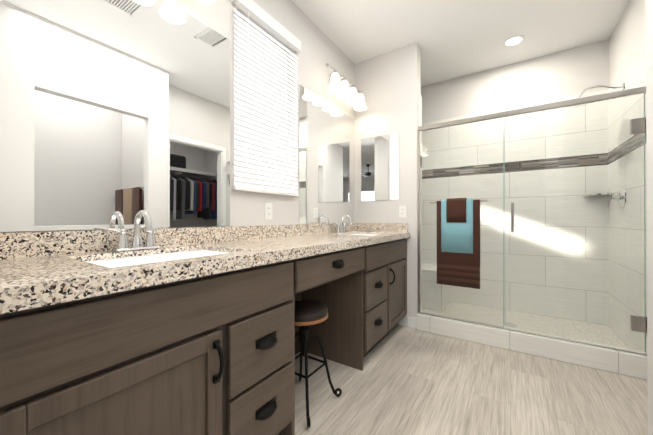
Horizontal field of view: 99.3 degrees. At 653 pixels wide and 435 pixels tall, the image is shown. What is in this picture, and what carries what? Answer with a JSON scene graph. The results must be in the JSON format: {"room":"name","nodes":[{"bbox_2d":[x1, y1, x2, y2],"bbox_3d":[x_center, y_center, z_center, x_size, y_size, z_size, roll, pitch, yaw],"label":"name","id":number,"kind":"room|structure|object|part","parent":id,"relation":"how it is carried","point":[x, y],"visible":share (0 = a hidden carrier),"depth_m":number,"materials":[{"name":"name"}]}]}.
{"room":"bathroom","nodes":[
{"label":"bathroom","id":0,"kind":"room"},
{"bbox_2d":[0,0,354,232],"bbox_3d":[-0.231,-0.307,2.297,0.120,2.720,3.850,0,0,34],"label":"wall","id":1,"kind":"structure","parent":0,"point":[318,52],"depth_m":2.06,"materials":[{"name":"white paint"}]},
{"bbox_2d":[0,0,229,231],"bbox_3d":[-0.868,-0.506,1.220,0.004,1.110,1.050,0,0,34],"label":"vanity mirror","id":2,"kind":"object","parent":1,"relation":"attached to","point":[115,114],"visible":1,"depth_m":1.16,"materials":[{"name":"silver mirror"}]},
{"bbox_2d":[198,0,214,2],"bbox_3d":[-0.772,-1.221,1.183,0.209,0.240,0.644,0,0,34],"label":"vanity light","id":3,"kind":"object","parent":1,"relation":"attached to","point":[207,1],"visible":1,"depth_m":1.42,"materials":[{"name":"white glass"}]},
{"bbox_2d":[231,0,300,196],"bbox_3d":[-0.386,-0.766,1.909,0.049,1.205,0.616,0,0,34],"label":"window blind","id":4,"kind":"object","parent":1,"relation":"attached to","point":[260,167],"visible":0.9,"depth_m":1.86,"materials":[{"name":"white plastic"}]},
{"bbox_2d":[265,203,271,218],"bbox_3d":[-0.401,-0.044,1.923,0.007,0.115,0.070,0,0,34],"label":"outlet","id":5,"kind":"object","parent":1,"relation":"attached to","point":[268,210],"visible":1,"depth_m":1.92,"materials":[{"name":"white plastic"}]},
{"bbox_2d":[299,84,354,223],"bbox_3d":[0.042,-0.501,2.594,0.004,1.110,0.935,0,0,34],"label":"vanity mirror","id":6,"kind":"object","parent":1,"relation":"attached to","point":[326,162],"visible":1,"depth_m":2.50,"materials":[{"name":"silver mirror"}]},
{"bbox_2d":[326,63,366,110],"bbox_3d":[0.175,-1.216,2.613,0.209,0.240,0.644,0,0,34],"label":"vanity light","id":7,"kind":"object","parent":1,"relation":"attached to","point":[342,89],"visible":1,"depth_m":2.55,"materials":[{"name":"white glass"}]},
{"bbox_2d":[237,15,286,153],"bbox_3d":[-0.460,-0.759,1.961,0.020,1.100,0.525,0,0,34],"label":"window","id":8,"kind":"structure","parent":0,"point":[237,15],"depth_m":1.95,"materials":[{"name":"white"}]},
{"bbox_3d":[-0.461,-0.759,1.962,0.004,1.040,0.465,0,0,34],"label":"window glass pane","id":9,"kind":"part","parent":8,"relation":"part of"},
{"bbox_2d":[355,42,420,326],"bbox_3d":[0.618,-0.305,2.868,0.665,2.720,0.120,0,0,34],"label":"wall","id":10,"kind":"structure","parent":0,"point":[388,84],"depth_m":2.74,"materials":[{"name":"white paint"}]},
{"bbox_2d":[361,133,398,200],"bbox_3d":[0.543,-0.506,2.842,0.410,0.660,0.004,0,0,34],"label":"mirror","id":11,"kind":"object","parent":10,"relation":"attached to","point":[379,167],"visible":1,"depth_m":2.83,"materials":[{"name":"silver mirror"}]},
{"bbox_2d":[399,206,405,216],"bbox_3d":[0.743,-0.058,2.707,0.070,0.115,0.007,0,0,34],"label":"outlet","id":12,"kind":"object","parent":10,"relation":"attached to","point":[402,211],"visible":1,"depth_m":2.70,"materials":[{"name":"white plastic"}]},
{"bbox_2d":[408,316,416,328],"bbox_3d":[0.947,0.997,0.816,2.325,0.100,2.930,0,0,34],"label":"baseboard","id":13,"kind":"structure","parent":10,"relation":"attached to","point":[412,322],"depth_m":2.64,"materials":[{"name":"white wood"}]},
{"bbox_2d":[418,93,421,310],"bbox_3d":[0.912,-0.096,2.699,0.009,2.200,0.095,0,0,34],"label":"tiled wall","id":14,"kind":"structure","parent":10,"relation":"attached to","point":[419,110],"depth_m":2.70,"materials":[{"name":"white paint"}]},
{"bbox_2d":[417,311,646,379],"bbox_3d":[1.505,0.980,2.237,1.505,0.145,0.115,0,0,34],"label":"shower curb","id":15,"kind":"structure","parent":10,"relation":"attached to","point":[616,361],"depth_m":2.09,"materials":[{"name":"tile"}]},
{"bbox_2d":[291,0,629,86],"bbox_3d":[-0.326,-1.717,-0.304,6.600,0.080,8.500,0,0,34],"label":"ceiling","id":16,"kind":"structure","parent":0,"point":[453,39],"depth_m":2.44,"materials":[{"name":"white paint"}]},
{"bbox_2d":[503,35,524,46],"bbox_3d":[1.765,-1.661,2.617,0.176,0.009,0.176,0,0,34],"label":"recessed light","id":17,"kind":"object","parent":16,"relation":"in","point":[513,41],"visible":1,"depth_m":2.61,"materials":[{"name":"white"}]},
{"bbox_2d":[295,325,647,434],"bbox_3d":[1.506,1.099,1.202,4.220,0.100,3.950,0,0,34],"label":"floor","id":18,"kind":"structure","parent":0,"point":[409,381],"depth_m":1.65,"materials":[{"name":"beige wood"}]},
{"bbox_2d":[0,230,409,434],"bbox_3d":[-0.178,0.605,1.705,0.612,0.889,2.684,0,0,34],"label":"bathroom vanity","id":19,"kind":"object","parent":18,"relation":"on","point":[147,330],"depth_m":0.86,"materials":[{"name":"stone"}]},
{"bbox_2d":[107,210,162,251],"bbox_3d":[-0.764,0.053,1.149,0.140,0.166,0.208,0,0,34],"label":"faucet","id":20,"kind":"object","parent":19,"relation":"on","point":[122,244],"depth_m":1.15,"materials":[{"name":"silver metal"}]},
{"bbox_2d":[208,234,371,253],"bbox_3d":[-0.134,0.149,1.763,0.380,0.022,1.191,0,0,34],"label":"countertop","id":21,"kind":"structure","parent":19,"relation":"on","point":[309,239],"depth_m":1.53,"materials":[{"name":"beige stone"}]},
{"bbox_2d":[85,250,226,267],"bbox_3d":[-0.600,0.221,1.058,0.432,0.125,0.552,0,0,34],"label":"sink","id":22,"kind":"object","parent":21,"relation":"in","point":[126,259],"depth_m":1.17,"materials":[{"name":"white ceramic"}]},
{"bbox_2d":[335,215,352,232],"bbox_3d":[0.178,0.058,2.570,0.140,0.166,0.208,0,0,34],"label":"faucet","id":23,"kind":"object","parent":19,"relation":"on","point":[341,227],"depth_m":2.57,"materials":[{"name":"silver metal"}]},
{"bbox_2d":[295,300,341,427],"bbox_3d":[-0.129,0.770,1.578,0.321,0.551,0.321,0,0,34],"label":"stool","id":24,"kind":"object","parent":18,"relation":"on","point":[308,312],"visible":0.75,"depth_m":1.52,"materials":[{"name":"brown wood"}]},
{"bbox_3d":[-0.129,0.530,1.579,0.278,0.070,0.278,0,0,34],"label":"seat","id":25,"kind":"part","parent":24,"relation":"part of","materials":[{"name":"brown wood"}]},
{"bbox_2d":[422,301,628,348],"bbox_3d":[1.477,1.029,2.798,2.170,0.050,0.920,0,0,34],"label":"pan","id":26,"kind":"object","parent":18,"relation":"on","point":[545,328],"depth_m":2.65,"materials":[{"name":"tile"}]},
{"bbox_2d":[422,263,449,310],"bbox_3d":[1.038,0.791,3.365,0.789,0.430,0.439,0,0,34],"label":"shower bench","id":27,"kind":"object","parent":26,"relation":"on","point":[436,290],"depth_m":3.04,"materials":[{"name":"tile"}]},
{"bbox_2d":[417,83,646,355],"bbox_3d":[1.725,-0.049,2.573,1.502,2.103,1.006,0,0,34],"label":"shower enclosure","id":28,"kind":"object","parent":26,"relation":"on","point":[458,242],"visible":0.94,"depth_m":2.30,"materials":[{"name":"clear glass"}]},
{"bbox_2d":[437,199,479,288],"bbox_3d":[1.136,0.221,2.403,0.341,0.743,0.037,0,0,34],"label":"towel","id":29,"kind":"object","parent":28,"relation":"hanging from","point":[458,220],"depth_m":2.38,"materials":[{"name":"brown fabric"}]},
{"bbox_3d":[1.167,0.037,2.449,0.668,1.718,0.008,0,0,34],"label":"shower glass fixed panel","id":30,"kind":"part","parent":28,"relation":"part of","materials":[{"name":"clear glass"}]},
{"bbox_3d":[1.496,-0.003,2.232,0.021,0.230,0.111,0,0,34],"label":"shower door handle","id":31,"kind":"part","parent":28,"relation":"part of","materials":[{"name":"silver metal"}]},
{"bbox_3d":[1.776,0.035,2.046,0.781,1.708,0.008,0,0,34],"label":"shower glass door","id":32,"kind":"part","parent":28,"relation":"part of","materials":[{"name":"clear glass"}]},
{"bbox_2d":[421,39,608,324],"bbox_3d":[1.797,-0.304,3.196,2.270,2.720,0.110,0,0,34],"label":"wall","id":33,"kind":"structure","parent":0,"point":[570,74],"depth_m":2.91,"materials":[{"name":"white"}]},
{"bbox_2d":[605,0,646,352],"bbox_3d":[2.129,-0.309,1.740,0.110,2.720,1.973,0,0,34],"label":"wall","id":34,"kind":"structure","parent":0,"point":[627,42],"depth_m":2.18,"materials":[{"name":"white"}]},
{"bbox_2d":[646,0,652,434],"bbox_3d":[0.803,-0.315,0.296,0.100,2.720,1.897,0,0,34],"label":"wall","id":35,"kind":"structure","parent":0,"point":[649,73],"depth_m":1.09,"materials":[{"name":"white paint"}]}
]}

